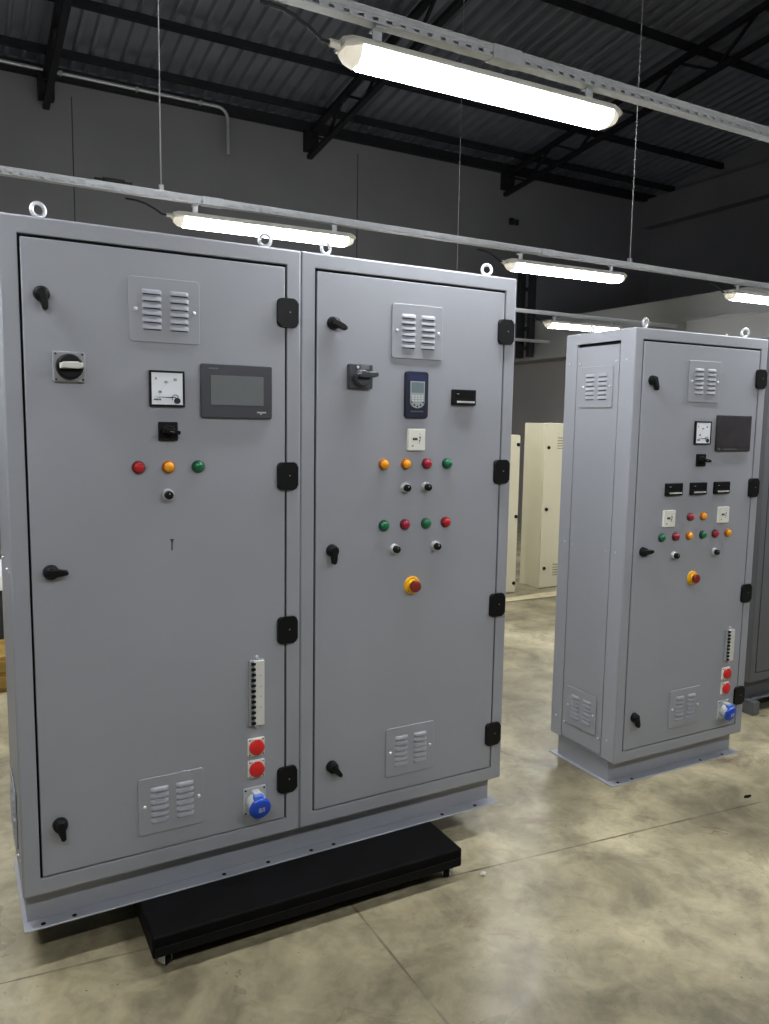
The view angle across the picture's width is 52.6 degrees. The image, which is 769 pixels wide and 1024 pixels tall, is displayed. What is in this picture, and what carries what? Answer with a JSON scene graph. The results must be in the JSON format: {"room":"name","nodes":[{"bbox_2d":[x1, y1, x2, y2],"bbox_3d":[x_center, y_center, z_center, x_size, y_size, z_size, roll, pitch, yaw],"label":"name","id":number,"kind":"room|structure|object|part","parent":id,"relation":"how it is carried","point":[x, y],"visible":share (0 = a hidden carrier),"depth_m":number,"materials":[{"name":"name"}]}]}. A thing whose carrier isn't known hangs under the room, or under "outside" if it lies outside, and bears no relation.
{"room":"factory floor","nodes":[
{"label":"factory floor","id":0,"kind":"room"},
{"bbox_2d":[0,53,651,323],"bbox_3d":[-2.375,-3.028,12.202,17.700,6.500,0.200,-3,7,-28],"label":"wall","id":1,"kind":"structure","parent":0,"point":[116,136],"depth_m":12.38,"materials":[{"name":"grey paint"}]},
{"bbox_2d":[37,0,72,109],"bbox_3d":[-0.284,-5.840,2.582,0.200,2.730,17.962,-3,7,-28],"label":"roof truss","id":2,"kind":"object","parent":1,"relation":"attached to","point":[46,80],"visible":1,"depth_m":9.51,"materials":[{"name":"black metal"}]},
{"bbox_2d":[71,97,75,221],"bbox_3d":[-4.350,-2.699,11.044,0.014,6.050,0.004,-3,7,-28],"label":"trim","id":3,"kind":"structure","parent":1,"relation":"attached to","point":[71,97],"depth_m":10.78,"materials":[{"name":"black metal"}]},
{"bbox_2d":[0,55,655,201],"bbox_3d":[-2.250,-6.020,11.715,17.700,0.140,0.119,-3,7,-28],"label":"beam","id":4,"kind":"structure","parent":1,"relation":"attached to","point":[237,112],"depth_m":12.38,"materials":[{"name":"black metal"}]},
{"bbox_2d":[0,58,229,154],"bbox_3d":[-5.491,-5.538,9.894,7.233,0.678,0.062,-3,7,-28],"label":"conduit pipe","id":5,"kind":"object","parent":4,"relation":"attached to","point":[60,73],"visible":1,"depth_m":10.93,"materials":[{"name":"metal"}]},
{"bbox_2d":[356,154,357,257],"bbox_3d":[-0.485,-2.879,13.139,0.014,6.050,0.004,-3,7,-28],"label":"trim","id":6,"kind":"structure","parent":1,"relation":"attached to","point":[357,154],"depth_m":12.87,"materials":[{"name":"black metal"}]},
{"bbox_2d":[303,0,467,159],"bbox_3d":[3.107,-5.998,4.420,0.200,2.730,17.962,-3,7,-28],"label":"roof truss","id":7,"kind":"object","parent":1,"relation":"attached to","point":[311,144],"visible":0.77,"depth_m":10.89,"materials":[{"name":"black metal"}]},
{"bbox_2d":[509,218,518,225],"bbox_3d":[2.395,-5.357,14.377,0.200,0.120,0.060,-3,7,-28],"label":"wall socket","id":8,"kind":"object","parent":1,"relation":"attached to","point":[512,221],"visible":1,"depth_m":14.34,"materials":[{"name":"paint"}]},
{"bbox_2d":[500,0,768,196],"bbox_3d":[6.506,-6.156,6.264,0.200,2.730,17.962,-3,7,-28],"label":"roof truss","id":9,"kind":"object","parent":1,"relation":"attached to","point":[507,180],"visible":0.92,"depth_m":11.05,"materials":[{"name":"black metal"}]},
{"bbox_2d":[0,523,768,1023],"bbox_3d":[1.921,1.259,4.650,18.100,0.150,18.400,-3,7,-28],"label":"floor","id":10,"kind":"structure","parent":0,"point":[643,901],"depth_m":2.60,"materials":[{"name":"concrete"}]},
{"bbox_2d":[0,559,3,638],"bbox_3d":[-3.152,0.720,5.181,1.240,0.640,0.650,-3,7,-28],"label":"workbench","id":11,"kind":"object","parent":10,"relation":"on","point":[1,586],"visible":0.27,"depth_m":5.17,"materials":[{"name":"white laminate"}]},
{"bbox_2d":[0,559,2,590],"bbox_3d":[-3.147,0.454,5.151,1.240,0.105,0.650,-3,7,-28],"label":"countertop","id":12,"kind":"structure","parent":11,"relation":"on","point":[1,587],"depth_m":5.13,"materials":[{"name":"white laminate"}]},
{"bbox_3d":[-2.571,0.780,5.197,0.050,0.535,0.050,-3,7,-28],"label":"leg","id":13,"kind":"part","parent":11,"relation":"part of","materials":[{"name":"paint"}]},
{"bbox_2d":[0,639,6,692],"bbox_3d":[-2.617,0.979,4.816,0.558,0.225,0.434,-3,7,-28],"label":"wooden crate","id":14,"kind":"object","parent":10,"relation":"on","point":[3,685],"visible":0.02,"depth_m":4.74,"materials":[{"name":"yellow wood"}]},
{"bbox_2d":[133,815,460,964],"bbox_3d":[-0.377,1.284,2.929,1.120,0.121,0.723,-3,7,-28],"label":"platform dolly","id":15,"kind":"object","parent":10,"relation":"on","point":[175,922],"visible":0.58,"depth_m":2.63,"materials":[{"name":"black metal"}]},
{"bbox_2d":[0,201,300,933],"bbox_3d":[-0.780,0.164,2.614,0.908,2.164,0.511,-3,8,-29],"label":"tall cabinet","id":16,"kind":"object","parent":15,"relation":"on","point":[150,381],"visible":1,"depth_m":2.42,"materials":[{"name":"grey metal"}]},
{"bbox_3d":[-1.178,0.178,2.430,0.010,1.922,0.273,-3,8,-29],"label":"panel","id":17,"kind":"part","parent":16,"relation":"part of","materials":[{"name":"grey metal"}]},
{"bbox_2d":[10,768,18,849],"bbox_3d":[-1.202,0.957,2.519,0.011,0.190,0.212,-3,8,-29],"label":"vent grille","id":18,"kind":"object","parent":16,"relation":"attached to","point":[13,792],"depth_m":2.46,"materials":[{"name":"metal"}]},
{"bbox_2d":[52,351,85,382],"bbox_3d":[-0.896,-0.415,2.219,0.088,0.086,0.061,-3,7,-28],"label":"switch","id":19,"kind":"object","parent":16,"relation":"attached to","point":[67,366],"depth_m":2.22,"materials":[{"name":"paint"}]},
{"bbox_2d":[132,461,145,473],"bbox_3d":[-0.746,-0.135,2.365,0.041,0.041,0.012,-3,8,-29],"label":"lamp","id":20,"kind":"object","parent":16,"relation":"attached to","point":[138,467],"depth_m":2.36,"materials":[{"name":"red plastic"}]},
{"bbox_2d":[128,275,199,344],"bbox_3d":[-0.663,-0.608,2.353,0.212,0.190,0.011,-3,8,-29],"label":"vent grille","id":21,"kind":"object","parent":16,"relation":"attached to","point":[163,309],"depth_m":2.35,"materials":[{"name":"metal"}]},
{"bbox_3d":[-0.672,-0.053,2.416,0.038,0.038,0.014,-3,8,-29],"label":"rotary knob","id":22,"kind":"part","parent":16,"relation":"part of","materials":[{"name":"black plastic"}]},
{"bbox_2d":[162,460,174,473],"bbox_3d":[-0.667,-0.139,2.409,0.041,0.041,0.012,-3,8,-29],"label":"lamp","id":23,"kind":"object","parent":16,"relation":"attached to","point":[168,466],"depth_m":2.40,"materials":[{"name":"orange plastic"}]},
{"bbox_2d":[158,422,180,440],"bbox_3d":[-0.658,-0.247,2.383,0.060,0.058,0.043,-3,7,-28],"label":"switch","id":24,"kind":"object","parent":16,"relation":"attached to","point":[167,431],"depth_m":2.39,"materials":[{"name":"black plastic"}]},
{"bbox_2d":[138,767,203,835],"bbox_3d":[-0.691,0.942,2.530,0.212,0.190,0.011,-3,8,-29],"label":"vent grille","id":25,"kind":"object","parent":16,"relation":"attached to","point":[170,800],"depth_m":2.53,"materials":[{"name":"metal"}]},
{"bbox_2d":[192,460,204,472],"bbox_3d":[-0.586,-0.143,2.454,0.041,0.041,0.012,-3,8,-29],"label":"lamp","id":26,"kind":"object","parent":16,"relation":"attached to","point":[198,466],"depth_m":2.45,"materials":[{"name":"green plastic"}]},
{"bbox_2d":[248,758,264,778],"bbox_3d":[-0.438,0.878,2.662,0.058,0.062,0.014,-3,8,-29],"label":"outlet","id":27,"kind":"object","parent":16,"relation":"attached to","point":[256,766],"depth_m":2.65,"materials":[{"name":"paint"}]},
{"bbox_2d":[248,736,264,756],"bbox_3d":[-0.435,0.801,2.650,0.058,0.062,0.021,-3,7,-28],"label":"outlet","id":28,"kind":"object","parent":16,"relation":"attached to","point":[256,744],"depth_m":2.64,"materials":[{"name":"paint"}]},
{"bbox_2d":[243,784,270,818],"bbox_3d":[-0.434,0.993,2.656,0.084,0.097,0.069,-3,7,-28],"label":"outlet","id":29,"kind":"object","parent":16,"relation":"attached to","point":[256,797],"depth_m":2.65,"materials":[{"name":"plastic"}]},
{"bbox_2d":[294,241,516,857],"bbox_3d":[0.014,0.126,3.052,0.904,2.164,0.514,-3,8,-29],"label":"tall cabinet","id":30,"kind":"object","parent":15,"relation":"on","point":[406,371],"visible":0.96,"depth_m":2.86,"materials":[{"name":"grey metal"}]},
{"bbox_2d":[347,363,378,388],"bbox_3d":[-0.073,-0.466,2.671,0.092,0.084,0.065,-3,7,-28],"label":"switch","id":31,"kind":"object","parent":30,"relation":"attached to","point":[359,375],"depth_m":2.67,"materials":[{"name":"grey plastic"}]},
{"bbox_2d":[378,520,388,530],"bbox_3d":[-0.001,0.049,2.805,0.041,0.041,0.012,-3,8,-29],"label":"lamp","id":32,"kind":"object","parent":30,"relation":"attached to","point":[383,525],"depth_m":2.80,"materials":[{"name":"green plastic"}]},
{"bbox_2d":[378,459,388,469],"bbox_3d":[-0.001,-0.170,2.778,0.041,0.041,0.012,-3,8,-29],"label":"lamp","id":33,"kind":"object","parent":30,"relation":"attached to","point":[383,464],"depth_m":2.77,"materials":[{"name":"orange plastic"}]},
{"bbox_3d":[0.038,0.135,2.837,0.038,0.038,0.014,-3,8,-29],"label":"rotary knob","id":34,"kind":"part","parent":30,"relation":"part of","materials":[{"name":"plastic"}]},
{"bbox_3d":[0.077,-0.088,2.830,0.038,0.038,0.014,-3,8,-29],"label":"rotary knob","id":35,"kind":"part","parent":30,"relation":"part of","materials":[{"name":"plastic"}]},
{"bbox_2d":[400,519,409,529],"bbox_3d":[0.078,0.046,2.844,0.041,0.041,0.021,-3,7,-28],"label":"lamp","id":36,"kind":"object","parent":30,"relation":"attached to","point":[404,523],"depth_m":2.84,"materials":[{"name":"red plastic"}]},
{"bbox_2d":[401,458,410,469],"bbox_3d":[0.080,-0.174,2.822,0.041,0.041,0.012,-3,8,-29],"label":"lamp","id":37,"kind":"object","parent":30,"relation":"attached to","point":[405,462],"depth_m":2.81,"materials":[{"name":"orange plastic"}]},
{"bbox_2d":[385,720,433,777],"bbox_3d":[0.098,0.903,2.967,0.212,0.190,0.011,-3,8,-29],"label":"vent grille","id":38,"kind":"object","parent":30,"relation":"attached to","point":[409,744],"depth_m":2.97,"materials":[{"name":"metal"}]},
{"bbox_2d":[391,303,442,360],"bbox_3d":[0.120,-0.643,2.787,0.212,0.190,0.011,-3,8,-29],"label":"vent grille","id":39,"kind":"object","parent":30,"relation":"attached to","point":[416,328],"depth_m":2.79,"materials":[{"name":"metal"}]},
{"bbox_3d":[0.119,-0.422,2.805,0.060,0.096,0.003,-3,8,-29],"label":"key panel","id":40,"kind":"part","parent":30,"relation":"part of","materials":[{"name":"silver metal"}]},
{"bbox_3d":[0.154,-0.092,2.874,0.038,0.038,0.014,-3,8,-29],"label":"rotary knob","id":41,"kind":"part","parent":30,"relation":"part of","materials":[{"name":"black plastic"}]},
{"bbox_2d":[421,518,430,528],"bbox_3d":[0.155,0.042,2.892,0.041,0.041,0.012,-3,8,-29],"label":"lamp","id":42,"kind":"object","parent":30,"relation":"attached to","point":[425,522],"depth_m":2.88,"materials":[{"name":"green plastic"}]},
{"bbox_2d":[422,458,431,468],"bbox_3d":[0.157,-0.178,2.865,0.041,0.041,0.012,-3,8,-29],"label":"lamp","id":43,"kind":"object","parent":30,"relation":"attached to","point":[426,462],"depth_m":2.86,"materials":[{"name":"red plastic"}]},
{"bbox_3d":[0.192,0.128,2.922,0.038,0.038,0.014,-3,8,-29],"label":"rotary knob","id":44,"kind":"part","parent":30,"relation":"part of","materials":[{"name":"plastic"}]},
{"bbox_2d":[441,517,450,526],"bbox_3d":[0.234,0.039,2.930,0.041,0.041,0.021,-3,7,-28],"label":"lamp","id":45,"kind":"object","parent":30,"relation":"attached to","point":[445,521],"depth_m":2.92,"materials":[{"name":"red plastic"}]},
{"bbox_2d":[442,458,451,468],"bbox_3d":[0.237,-0.181,2.905,0.041,0.041,0.021,-3,7,-28],"label":"lamp","id":46,"kind":"object","parent":30,"relation":"attached to","point":[446,462],"depth_m":2.90,"materials":[{"name":"green plastic"}]},
{"bbox_2d":[506,435,519,592],"bbox_3d":[0.901,0.026,7.668,0.785,1.575,0.358,-3,7,-28],"label":"storage cabinet","id":47,"kind":"object","parent":10,"relation":"on","point":[515,439],"visible":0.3,"depth_m":7.68,"materials":[{"name":"beige metal"}]},
{"bbox_2d":[506,591,555,601],"bbox_3d":[1.656,0.816,7.745,1.620,0.004,0.175,-3,7,-28],"label":"cardboard sheet","id":48,"kind":"object","parent":10,"relation":"on","point":[543,594],"visible":0.31,"depth_m":7.61,"materials":[{"name":"beige cardboard"}]},
{"bbox_2d":[520,423,563,587],"bbox_3d":[1.878,-0.083,8.224,0.800,1.695,0.338,-3,7,-28],"label":"storage cabinet","id":49,"kind":"object","parent":10,"relation":"on","point":[543,446],"visible":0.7,"depth_m":7.99,"materials":[{"name":"cream painted metal"},{"name":"black plastic"}]},
{"bbox_3d":[1.946,-0.070,8.100,0.794,1.677,0.018,-3,7,-28],"label":"door","id":50,"kind":"part","parent":49,"relation":"part of","materials":[{"name":"beige metal"}]},
{"bbox_2d":[550,317,767,786],"bbox_3d":[1.381,0.173,3.889,0.911,2.164,0.511,-3,7,-28],"label":"tall cabinet","id":51,"kind":"object","parent":10,"relation":"on","point":[662,428],"visible":1,"depth_m":3.70,"materials":[{"name":"grey metal"}]},
{"bbox_2d":[565,685,596,735],"bbox_3d":[0.955,0.966,3.800,0.011,0.190,0.212,-3,7,-28],"label":"vent grille","id":52,"kind":"object","parent":51,"relation":"attached to","point":[580,702],"depth_m":3.80,"materials":[{"name":"metal"}]},
{"bbox_3d":[0.979,0.186,3.712,0.010,1.922,0.273,-3,7,-28],"label":"panel","id":53,"kind":"part","parent":51,"relation":"part of","materials":[{"name":"grey metal"}]},
{"bbox_2d":[579,365,613,407],"bbox_3d":[0.982,-0.581,3.618,0.011,0.190,0.212,-3,7,-28],"label":"vent grille","id":54,"kind":"object","parent":51,"relation":"attached to","point":[596,382],"depth_m":3.61,"materials":[{"name":"metal"}]},
{"bbox_2d":[658,533,665,541],"bbox_3d":[1.286,0.120,3.598,0.041,0.041,0.021,-3,7,-28],"label":"lamp","id":55,"kind":"object","parent":51,"relation":"attached to","point":[661,536],"depth_m":3.59,"materials":[{"name":"green plastic"}]},
{"bbox_2d":[672,532,679,540],"bbox_3d":[1.367,0.116,3.640,0.041,0.041,0.021,-3,7,-28],"label":"lamp","id":56,"kind":"object","parent":51,"relation":"attached to","point":[675,535],"depth_m":3.64,"materials":[{"name":"red plastic"}]},
{"bbox_2d":[668,685,700,728],"bbox_3d":[1.468,0.953,3.803,0.212,0.190,0.011,-3,7,-28],"label":"vent grille","id":57,"kind":"object","parent":51,"relation":"attached to","point":[684,701],"depth_m":3.80,"materials":[{"name":"metal"}]},
{"bbox_2d":[686,531,693,539],"bbox_3d":[1.447,0.113,3.683,0.041,0.041,0.021,-3,7,-28],"label":"lamp","id":58,"kind":"object","parent":51,"relation":"attached to","point":[689,534],"depth_m":3.68,"materials":[{"name":"orange plastic"}]},
{"bbox_2d":[687,512,694,520],"bbox_3d":[1.448,0.023,3.672,0.041,0.041,0.021,-3,7,-28],"label":"lamp","id":59,"kind":"object","parent":51,"relation":"attached to","point":[690,515],"depth_m":3.67,"materials":[{"name":"red plastic"}]},
{"bbox_3d":[1.468,0.166,3.724,0.775,1.884,0.020,-3,7,-28],"label":"door","id":60,"kind":"part","parent":51,"relation":"part of","materials":[{"name":"grey metal"}]},
{"bbox_2d":[699,530,706,538],"bbox_3d":[1.528,0.109,3.726,0.041,0.041,0.021,-3,7,-28],"label":"lamp","id":61,"kind":"object","parent":51,"relation":"attached to","point":[702,533],"depth_m":3.72,"materials":[{"name":"green plastic"}]},
{"bbox_2d":[700,512,706,519],"bbox_3d":[1.525,0.020,3.713,0.041,0.041,0.021,-3,7,-28],"label":"lamp","id":62,"kind":"object","parent":51,"relation":"attached to","point":[703,515],"depth_m":3.71,"materials":[{"name":"orange plastic"}]},
{"bbox_2d":[696,454,711,465],"bbox_3d":[1.500,-0.243,3.655,0.059,0.058,0.043,-3,7,-28],"label":"switch","id":63,"kind":"object","parent":51,"relation":"attached to","point":[701,459],"depth_m":3.66,"materials":[{"name":"black plastic"}]},
{"bbox_2d":[687,360,721,402],"bbox_3d":[1.492,-0.606,3.623,0.212,0.190,0.011,-3,7,-28],"label":"vent grille","id":64,"kind":"object","parent":51,"relation":"attached to","point":[704,377],"depth_m":3.62,"materials":[{"name":"metal"}]},
{"bbox_2d":[712,529,718,537],"bbox_3d":[1.605,0.105,3.766,0.041,0.041,0.021,-3,7,-28],"label":"lamp","id":65,"kind":"object","parent":51,"relation":"attached to","point":[715,532],"depth_m":3.76,"materials":[{"name":"red plastic"}]},
{"bbox_2d":[720,681,730,694],"bbox_3d":[1.723,0.889,3.927,0.058,0.062,0.021,-3,7,-28],"label":"outlet","id":66,"kind":"object","parent":51,"relation":"attached to","point":[725,686],"depth_m":3.92,"materials":[{"name":"paint"}]},
{"bbox_2d":[721,667,731,679],"bbox_3d":[1.724,0.814,3.918,0.058,0.062,0.021,-3,7,-28],"label":"outlet","id":67,"kind":"object","parent":51,"relation":"attached to","point":[726,672],"depth_m":3.91,"materials":[{"name":"paint"}]},
{"bbox_2d":[716,699,736,720],"bbox_3d":[1.727,1.002,3.924,0.083,0.097,0.069,-3,7,-28],"label":"outlet","id":68,"kind":"object","parent":51,"relation":"attached to","point":[725,711],"depth_m":3.91,"materials":[{"name":"paint"}]},
{"bbox_2d":[724,528,731,536],"bbox_3d":[1.685,0.102,3.808,0.041,0.041,0.021,-3,7,-28],"label":"lamp","id":69,"kind":"object","parent":51,"relation":"attached to","point":[727,531],"depth_m":3.80,"materials":[{"name":"orange plastic"}]},
{"bbox_2d":[726,334,768,715],"bbox_3d":[2.441,0.039,4.853,0.911,2.244,0.480,-3,7,-28],"label":"tall cabinet","id":70,"kind":"object","parent":10,"relation":"on","point":[756,678],"visible":0.07,"depth_m":4.53,"materials":[{"name":"grey metal"}]},
{"bbox_3d":[2.538,-0.007,4.671,0.775,1.884,0.020,-3,7,-28],"label":"door","id":71,"kind":"part","parent":70,"relation":"part of","materials":[{"name":"grey metal"}]},
{"bbox_2d":[0,0,768,193],"bbox_3d":[2.054,-6.325,3.840,17.785,2.413,18.100,-3,7,-28],"label":"ceiling","id":72,"kind":"structure","parent":0,"point":[538,28],"depth_m":10.74,"materials":[{"name":"metal"}]},
{"bbox_2d":[157,0,164,196],"bbox_3d":[-1.226,-3.943,4.146,0.036,4.365,0.048,-3,7,-28],"label":"hanging rod","id":73,"kind":"object","parent":72,"relation":"hanging from","point":[160,186],"visible":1,"depth_m":4.34,"materials":[{"name":"metal"}]},
{"bbox_3d":[-1.226,-3.945,4.146,0.007,4.362,0.007,0,7,-6],"label":"rod","id":74,"kind":"part","parent":73,"relation":"part of","materials":[{"name":"metal"}]},
{"bbox_2d":[0,165,768,289],"bbox_3d":[0.708,-1.882,5.461,15.000,0.046,0.051,-3,7,-28],"label":"support rail","id":75,"kind":"object","parent":73,"relation":"hanging from","point":[6,171],"visible":1,"depth_m":4.89,"materials":[{"name":"metal"}]},
{"bbox_2d":[94,177,132,184],"bbox_3d":[-1.482,-1.810,4.257,0.200,0.022,0.030,-3,7,-28],"label":"connector","id":76,"kind":"object","parent":75,"relation":"on","point":[106,179],"visible":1,"depth_m":4.24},
{"bbox_3d":[-1.005,-1.802,4.533,0.120,0.046,0.051,-3,7,-28],"label":"joint plate","id":77,"kind":"part","parent":75,"relation":"part of","materials":[{"name":"metal"}]},
{"bbox_2d":[125,197,355,246],"bbox_3d":[-0.819,-1.721,4.644,1.405,0.126,0.116,-3,8,-28],"label":"strip light","id":78,"kind":"object","parent":75,"relation":"hanging from","point":[191,220],"visible":1,"depth_m":4.63,"materials":[{"name":"white plastic"}]},
{"bbox_2d":[182,217,347,246],"bbox_3d":[-0.705,-1.687,4.711,1.045,0.044,0.108,-3,8,-28],"label":"diffuser","id":79,"kind":"object","parent":78,"relation":"attached to","point":[216,224],"depth_m":4.65,"materials":[{"name":"white plastic"}]},
{"bbox_3d":[1.191,-1.904,5.723,0.120,0.046,0.051,-3,7,-28],"label":"joint plate","id":80,"kind":"part","parent":75,"relation":"part of","materials":[{"name":"metal"}]},
{"bbox_2d":[477,249,626,282],"bbox_3d":[1.256,-1.818,5.770,1.405,0.126,0.116,-3,8,-28],"label":"strip light","id":81,"kind":"object","parent":75,"relation":"hanging from","point":[515,265],"visible":1,"depth_m":5.75,"materials":[{"name":"white plastic"}]},
{"bbox_2d":[512,263,621,282],"bbox_3d":[1.370,-1.784,5.836,1.045,0.044,0.108,-3,8,-28],"label":"diffuser","id":82,"kind":"object","parent":81,"relation":"attached to","point":[548,269],"depth_m":5.79,"materials":[{"name":"white plastic"}]},
{"bbox_2d":[708,283,768,304],"bbox_3d":[3.331,-1.915,6.895,1.405,0.126,0.116,-3,8,-28],"label":"strip light","id":83,"kind":"object","parent":75,"relation":"hanging from","point":[733,295],"visible":1,"depth_m":6.74,"materials":[{"name":"white plastic"}]},
{"bbox_2d":[731,294,768,304],"bbox_3d":[3.445,-1.880,6.962,1.045,0.044,0.108,-3,8,-28],"label":"diffuser","id":84,"kind":"object","parent":83,"relation":"attached to","point":[751,298],"depth_m":6.79,"materials":[{"name":"white plastic"}]},
{"bbox_3d":[3.387,-2.007,6.914,0.120,0.046,0.051,-3,7,-28],"label":"joint plate","id":85,"kind":"part","parent":75,"relation":"part of","materials":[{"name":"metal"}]},
{"bbox_2d":[0,34,674,191],"bbox_3d":[-2.011,-6.050,11.272,17.700,0.103,0.072,-3,7,-28],"label":"purlin","id":86,"kind":"structure","parent":72,"relation":"attached to","point":[9,41],"depth_m":11.57,"materials":[{"name":"black metal"}]},
{"bbox_2d":[47,0,723,169],"bbox_3d":[-1.474,-6.073,10.279,17.700,0.103,0.072,-3,7,-28],"label":"purlin","id":87,"kind":"structure","parent":72,"relation":"attached to","point":[89,5],"depth_m":10.61,"materials":[{"name":"black metal"}]},
{"bbox_2d":[457,8,463,261],"bbox_3d":[0.789,-4.197,7.997,0.036,4.050,0.048,-3,7,-28],"label":"hanging rod","id":88,"kind":"object","parent":72,"relation":"hanging from","point":[463,8],"visible":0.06,"depth_m":8.05,"materials":[{"name":"metal"}]},
{"bbox_2d":[516,308,677,327],"bbox_3d":[-0.450,-2.144,7.573,15.000,0.046,0.051,-3,7,-28],"label":"support rail","id":89,"kind":"object","parent":88,"relation":"hanging from","point":[520,310],"visible":0.23,"depth_m":9.11,"materials":[{"name":"metal"}]},
{"bbox_2d":[528,315,621,331],"bbox_3d":[2.207,-2.178,9.025,1.405,0.126,0.116,-3,8,-28],"label":"strip light","id":90,"kind":"object","parent":89,"relation":"hanging from","point":[550,323],"visible":0.84,"depth_m":8.98,"materials":[{"name":"white plastic"}]},
{"bbox_2d":[549,323,616,331],"bbox_3d":[2.321,-2.144,9.092,1.045,0.044,0.108,-3,8,-28],"label":"diffuser","id":91,"kind":"object","parent":90,"relation":"attached to","point":[570,326],"depth_m":9.02,"materials":[{"name":"white plastic"}]},
{"bbox_3d":[2.229,-2.269,9.026,0.120,0.046,0.051,-3,7,-28],"label":"joint plate","id":92,"kind":"part","parent":89,"relation":"part of","materials":[{"name":"metal"}]},
{"bbox_2d":[627,0,642,266],"bbox_3d":[1.962,-4.092,5.874,0.036,4.365,0.048,-3,7,-28],"label":"hanging rod","id":93,"kind":"object","parent":72,"relation":"hanging from","point":[629,259],"visible":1,"depth_m":6.02,"materials":[{"name":"metal"}]},
{"bbox_2d":[540,0,768,79],"bbox_3d":[-0.332,-6.123,8.169,17.700,0.103,0.072,-3,7,-28],"label":"purlin","id":94,"kind":"structure","parent":72,"relation":"attached to","point":[571,5],"depth_m":10.20,"materials":[{"name":"black metal"}]},
{"bbox_2d":[511,360,565,523],"bbox_3d":[5.962,-0.339,6.666,0.150,2.690,18.000,-3,7,-28],"label":"wall","id":95,"kind":"structure","parent":0,"point":[538,387],"depth_m":12.80,"materials":[{"name":"beige paint"}]},
{"bbox_2d":[685,310,768,337],"bbox_3d":[6.932,-0.188,4.243,0.465,2.975,12.815,-3,7,-28],"label":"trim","id":96,"kind":"structure","parent":95,"relation":"attached to","point":[757,322],"depth_m":8.96,"materials":[{"name":"paint"}]},
{"bbox_2d":[514,286,768,363],"bbox_3d":[7.678,-2.052,7.394,4.700,0.600,18.000,-3,7,-28],"label":"wall","id":97,"kind":"structure","parent":0,"point":[676,311],"depth_m":10.13,"materials":[{"name":"paint"}]},
{"bbox_2d":[515,272,536,357],"bbox_3d":[2.211,-3.131,12.156,0.100,1.420,0.340,-3,7,-28],"label":"post","id":98,"kind":"object","parent":97,"relation":"attached to","point":[532,280],"visible":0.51,"depth_m":12.15,"materials":[{"name":"black metal"}]},
{"bbox_2d":[515,338,549,343],"bbox_3d":[-1.602,-2.405,9.677,15.000,0.046,0.051,-3,7,-28],"label":"support rail","id":99,"kind":"object","parent":97,"relation":"attached to","point":[516,339],"visible":0.07,"depth_m":11.73,"materials":[{"name":"metal"}]},
{"bbox_2d":[647,141,768,302],"bbox_3d":[9.854,-3.652,8.388,0.200,9.000,18.000,-3,7,-28],"label":"wall","id":100,"kind":"structure","parent":0,"point":[733,242],"depth_m":14.71,"materials":[{"name":"grey paint"}]},
{"bbox_2d":[642,161,768,229],"bbox_3d":[9.680,-5.108,8.112,0.250,0.550,18.000,-3,7,-28],"label":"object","id":101,"kind":"structure","parent":100,"relation":"attached to","point":[749,185],"depth_m":14.51,"materials":[{"name":"grey paint"}]},
{"bbox_3d":[-0.254,-3.836,2.033,0.036,4.666,0.048,-3,7,-28],"label":"hanging rod","id":102,"kind":"object","parent":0,"visible":0},
{"bbox_2d":[274,0,768,142],"bbox_3d":[1.815,-1.631,3.441,15.000,0.046,0.051,-3,7,-28],"label":"support rail","id":103,"kind":"object","parent":102,"relation":"hanging from","point":[350,11],"visible":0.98,"depth_m":2.69,"materials":[{"name":"metal"}]},
{"bbox_2d":[260,0,622,129],"bbox_3d":[0.251,-1.469,2.603,1.405,0.126,0.116,-3,8,-28],"label":"strip light","id":104,"kind":"object","parent":103,"relation":"hanging from","point":[374,57],"visible":1,"depth_m":2.58,"materials":[{"name":"white plastic"}]},
{"bbox_2d":[353,46,611,128],"bbox_3d":[0.365,-1.434,2.670,1.045,0.044,0.108,-3,8,-28],"label":"diffuser","id":105,"kind":"object","parent":104,"relation":"attached to","point":[386,62],"depth_m":2.60,"materials":[{"name":"white plastic"}]},
{"bbox_3d":[0.410,-1.565,2.679,0.120,0.046,0.051,-3,7,-28],"label":"joint plate","id":106,"kind":"part","parent":103,"relation":"part of","materials":[{"name":"metal"}]}
]}

